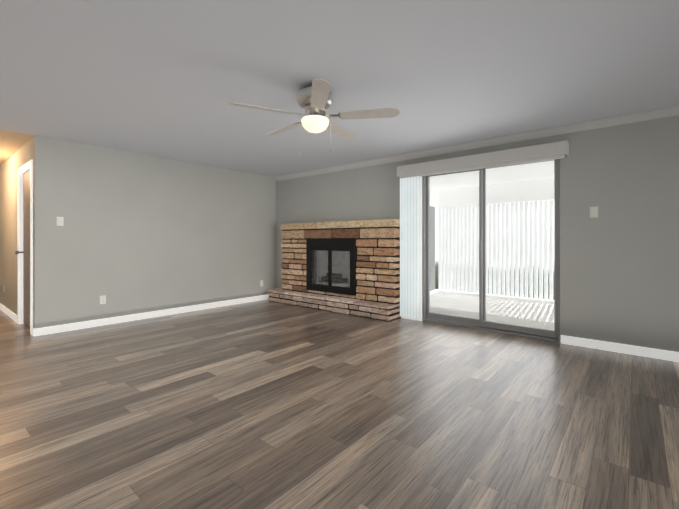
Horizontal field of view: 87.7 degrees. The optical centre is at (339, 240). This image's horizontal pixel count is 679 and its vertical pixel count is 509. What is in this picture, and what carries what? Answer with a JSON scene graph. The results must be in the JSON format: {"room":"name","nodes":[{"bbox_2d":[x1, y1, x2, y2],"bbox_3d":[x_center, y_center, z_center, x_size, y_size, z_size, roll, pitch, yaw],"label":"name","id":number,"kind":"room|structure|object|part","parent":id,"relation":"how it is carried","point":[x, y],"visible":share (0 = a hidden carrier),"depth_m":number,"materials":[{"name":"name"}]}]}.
{"room":"living room","nodes":[
{"label":"living room","id":0,"kind":"room"},
{"bbox_2d":[0,138,32,315],"bbox_3d":[-5.369,-0.057,5.765,4.202,2.440,0.120,0,0,40],"label":"wall","id":1,"kind":"structure","parent":0,"point":[10,166],"depth_m":5.40,"materials":[{"name":"grey paint"}]},
{"bbox_2d":[0,303,17,322],"bbox_3d":[-5.764,1.117,6.007,3.285,0.092,0.014,0,0,40],"label":"baseboard","id":2,"kind":"structure","parent":1,"relation":"attached to","point":[13,316],"depth_m":5.38,"materials":[{"name":"white wood"}]},
{"bbox_2d":[15,171,29,327],"bbox_3d":[-4.117,0.116,4.652,0.824,2.078,0.135,0,0,40],"label":"hall door","id":3,"kind":"structure","parent":1,"relation":"in","point":[26,249],"depth_m":4.78,"materials":[{"name":"paint"}]},
{"bbox_2d":[17,160,32,334],"bbox_3d":[-4.112,0.082,4.706,0.914,2.162,0.136,0,0,40],"label":"door frame","id":4,"kind":"structure","parent":1,"relation":"attached to","point":[23,169],"depth_m":4.91,"materials":[{"name":"white wood"}]},
{"bbox_2d":[33,136,275,328],"bbox_3d":[-2.504,-0.057,5.825,0.120,2.440,3.883,0,0,40],"label":"wall","id":5,"kind":"structure","parent":0,"point":[136,233],"depth_m":5.20,"materials":[{"name":"grey paint"}]},
{"bbox_2d":[57,217,63,225],"bbox_3d":[-3.539,-0.244,4.479,0.015,0.116,0.072,0,0,40],"label":"light switch","id":6,"kind":"object","parent":5,"relation":"attached to","point":[60,221],"visible":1,"depth_m":4.48,"materials":[{"name":"plastic"}]},
{"bbox_2d":[100,295,105,303],"bbox_3d":[-3.240,0.811,4.841,0.011,0.116,0.072,0,0,40],"label":"electrical outlet","id":7,"kind":"object","parent":5,"relation":"attached to","point":[103,299],"visible":1,"depth_m":4.84,"materials":[{"name":"plastic"}]},
{"bbox_2d":[32,294,268,335],"bbox_3d":[-2.496,1.117,5.732,0.016,0.092,3.777,0,0,40],"label":"baseboard","id":8,"kind":"structure","parent":5,"relation":"attached to","point":[113,320],"depth_m":5.16,"materials":[{"name":"white wood"}]},
{"bbox_2d":[0,299,678,508],"bbox_3d":[-1.990,1.224,3.182,13.300,0.120,7.283,0,0,40],"label":"floor","id":9,"kind":"structure","parent":0,"point":[263,404],"depth_m":2.32,"materials":[{"name":"plastic"}]},
{"bbox_2d":[267,219,400,321],"bbox_3d":[-0.229,0.421,6.046,2.735,1.482,0.383,0,0,40],"label":"fireplace","id":10,"kind":"object","parent":9,"relation":"on","point":[358,268],"visible":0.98,"depth_m":5.77,"materials":[{"name":"stone"}]},
{"bbox_3d":[-0.162,0.468,5.990,0.870,0.590,0.004,0,0,40],"label":"glass","id":11,"kind":"part","parent":10,"relation":"part of","materials":[{"name":"grey glass"}]},
{"bbox_2d":[0,0,678,176],"bbox_3d":[-1.990,-1.337,3.182,13.300,0.120,7.283,0,0,40],"label":"ceiling","id":12,"kind":"structure","parent":0,"point":[169,79],"depth_m":2.67,"materials":[{"name":"paint"}]},
{"bbox_2d":[229,79,399,155],"bbox_3d":[-0.223,-0.990,3.007,1.311,0.571,1.330,0,0,40],"label":"ceiling fan","id":13,"kind":"object","parent":12,"relation":"hanging from","point":[315,100],"visible":1,"depth_m":2.88,"materials":[{"name":"silver metal"}]},
{"bbox_3d":[-0.204,-1.200,2.965,0.296,0.152,0.296,0,0,40],"label":"motor","id":14,"kind":"part","parent":13,"relation":"part of","materials":[{"name":"silver metal"}]},
{"bbox_3d":[-0.204,-0.960,2.966,0.236,0.110,0.236,0,0,40],"label":"lamp shade","id":15,"kind":"part","parent":13,"relation":"part of","materials":[{"name":"white glass"}]},
{"bbox_2d":[276,115,678,351],"bbox_3d":[2.002,-0.057,4.515,8.718,2.440,0.120,0,0,40],"label":"wall","id":16,"kind":"structure","parent":0,"point":[619,269],"depth_m":3.76,"materials":[{"name":"grey paint"}]},
{"bbox_2d":[401,316,421,320],"bbox_3d":[1.059,1.117,5.216,0.345,0.092,0.014,0,0,40],"label":"baseboard","id":17,"kind":"structure","parent":16,"relation":"attached to","point":[402,316],"depth_m":5.19,"materials":[{"name":"white wood"}]},
{"bbox_2d":[273,106,678,180],"bbox_3d":[1.942,-1.239,4.443,8.478,0.075,0.066,0,0,40],"label":"crown molding","id":18,"kind":"structure","parent":16,"relation":"attached to","point":[631,118],"depth_m":4.30,"materials":[{"name":"paint"}]},
{"bbox_2d":[397,140,568,176],"bbox_3d":[1.709,-1.027,4.610,2.150,0.150,0.106,0,0,40],"label":"valance","id":19,"kind":"object","parent":16,"relation":"attached to","point":[536,151],"visible":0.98,"depth_m":4.41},
{"bbox_2d":[400,176,421,318],"bbox_3d":[1.042,0.100,5.167,0.314,2.046,0.087,0,0,40],"label":"stack","id":20,"kind":"object","parent":19,"relation":"hanging from","point":[410,247],"visible":1,"depth_m":5.13,"materials":[{"name":"plastic"}]},
{"bbox_2d":[400,154,564,177],"bbox_3d":[1.709,-1.004,4.610,2.090,0.164,0.034,0,0,40],"label":"rail","id":21,"kind":"object","parent":19,"relation":"attached to","point":[497,164],"visible":0.38,"depth_m":4.43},
{"bbox_2d":[423,159,559,342],"bbox_3d":[1.881,0.090,4.594,1.689,2.147,0.138,0,0,40],"label":"sliding door","id":22,"kind":"structure","parent":16,"relation":"in","point":[517,330],"depth_m":4.60,"materials":[{"name":"metal"}]},
{"bbox_2d":[429,162,553,329],"bbox_3d":[1.893,0.058,4.607,1.587,1.980,0.054,0,0,40],"label":"glass pane","id":23,"kind":"structure","parent":22,"relation":"attached to","point":[493,245],"depth_m":4.49,"materials":[{"name":"clear glass"}]},
{"bbox_2d":[590,207,597,217],"bbox_3d":[2.741,-0.307,3.810,0.072,0.116,0.015,0,0,40],"label":"light switch","id":24,"kind":"object","parent":16,"relation":"attached to","point":[593,211],"visible":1,"depth_m":3.81,"materials":[{"name":"plastic"}]},
{"bbox_2d":[561,335,678,361],"bbox_3d":[3.860,1.118,2.878,3.525,0.092,0.014,0,0,40],"label":"baseboard","id":25,"kind":"structure","parent":16,"relation":"attached to","point":[631,349],"depth_m":3.65,"materials":[{"name":"white wood"}]},
{"bbox_2d":[430,161,553,189],"bbox_3d":[3.080,-1.207,5.745,9.200,0.100,3.150,0,0,40],"label":"ceiling","id":26,"kind":"structure","parent":0,"point":[546,173],"depth_m":6.39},
{"bbox_2d":[430,188,437,206],"bbox_3d":[1.300,-0.963,7.015,0.120,0.390,2.820,0,0,40],"label":"header beam","id":27,"kind":"structure","parent":26,"relation":"attached to","point":[433,199],"depth_m":7.91,"materials":[{"name":"white paint"}]},
{"bbox_2d":[430,206,434,290],"bbox_3d":[1.347,0.182,7.071,0.045,1.890,2.528,0,0,40],"label":"blinds","id":28,"kind":"object","parent":27,"relation":"hanging from","point":[432,250],"depth_m":7.95,"materials":[{"name":"plastic"}]},
{"bbox_2d":[435,179,553,207],"bbox_3d":[3.916,-0.962,6.747,9.200,0.390,0.120,0,0,40],"label":"header beam","id":29,"kind":"structure","parent":26,"relation":"attached to","point":[537,191],"depth_m":7.19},
{"bbox_2d":[438,200,552,299],"bbox_3d":[4.229,0.183,6.486,5.076,1.890,0.048,0,0,40],"label":"fence","id":30,"kind":"object","parent":29,"relation":"hanging from","point":[468,251],"depth_m":7.28,"materials":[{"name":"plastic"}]},
{"label":"outside","id":31,"kind":"structure","parent":0,"visible":0},
{"bbox_2d":[430,292,553,329],"bbox_3d":[3.080,1.243,5.746,9.200,0.120,3.150,0,0,40],"label":"floor","id":32,"kind":"structure","parent":31,"point":[496,312],"depth_m":6.06,"materials":[{"name":"concrete"}]},
{"bbox_2d":[435,289,553,303],"bbox_3d":[3.916,1.158,6.747,9.200,0.050,0.120,0,0,40],"label":"sill","id":33,"kind":"structure","parent":32,"relation":"on","point":[505,297],"depth_m":7.19,"materials":[{"name":"white"}]},
{"bbox_2d":[435,200,553,299],"bbox_3d":[3.701,-0.837,6.334,15.000,5.000,4.850,0,0,40],"label":"sky","id":34,"kind":"structure","parent":31,"point":[436,244],"depth_m":8.90,"materials":[{"name":"white"}]}
]}

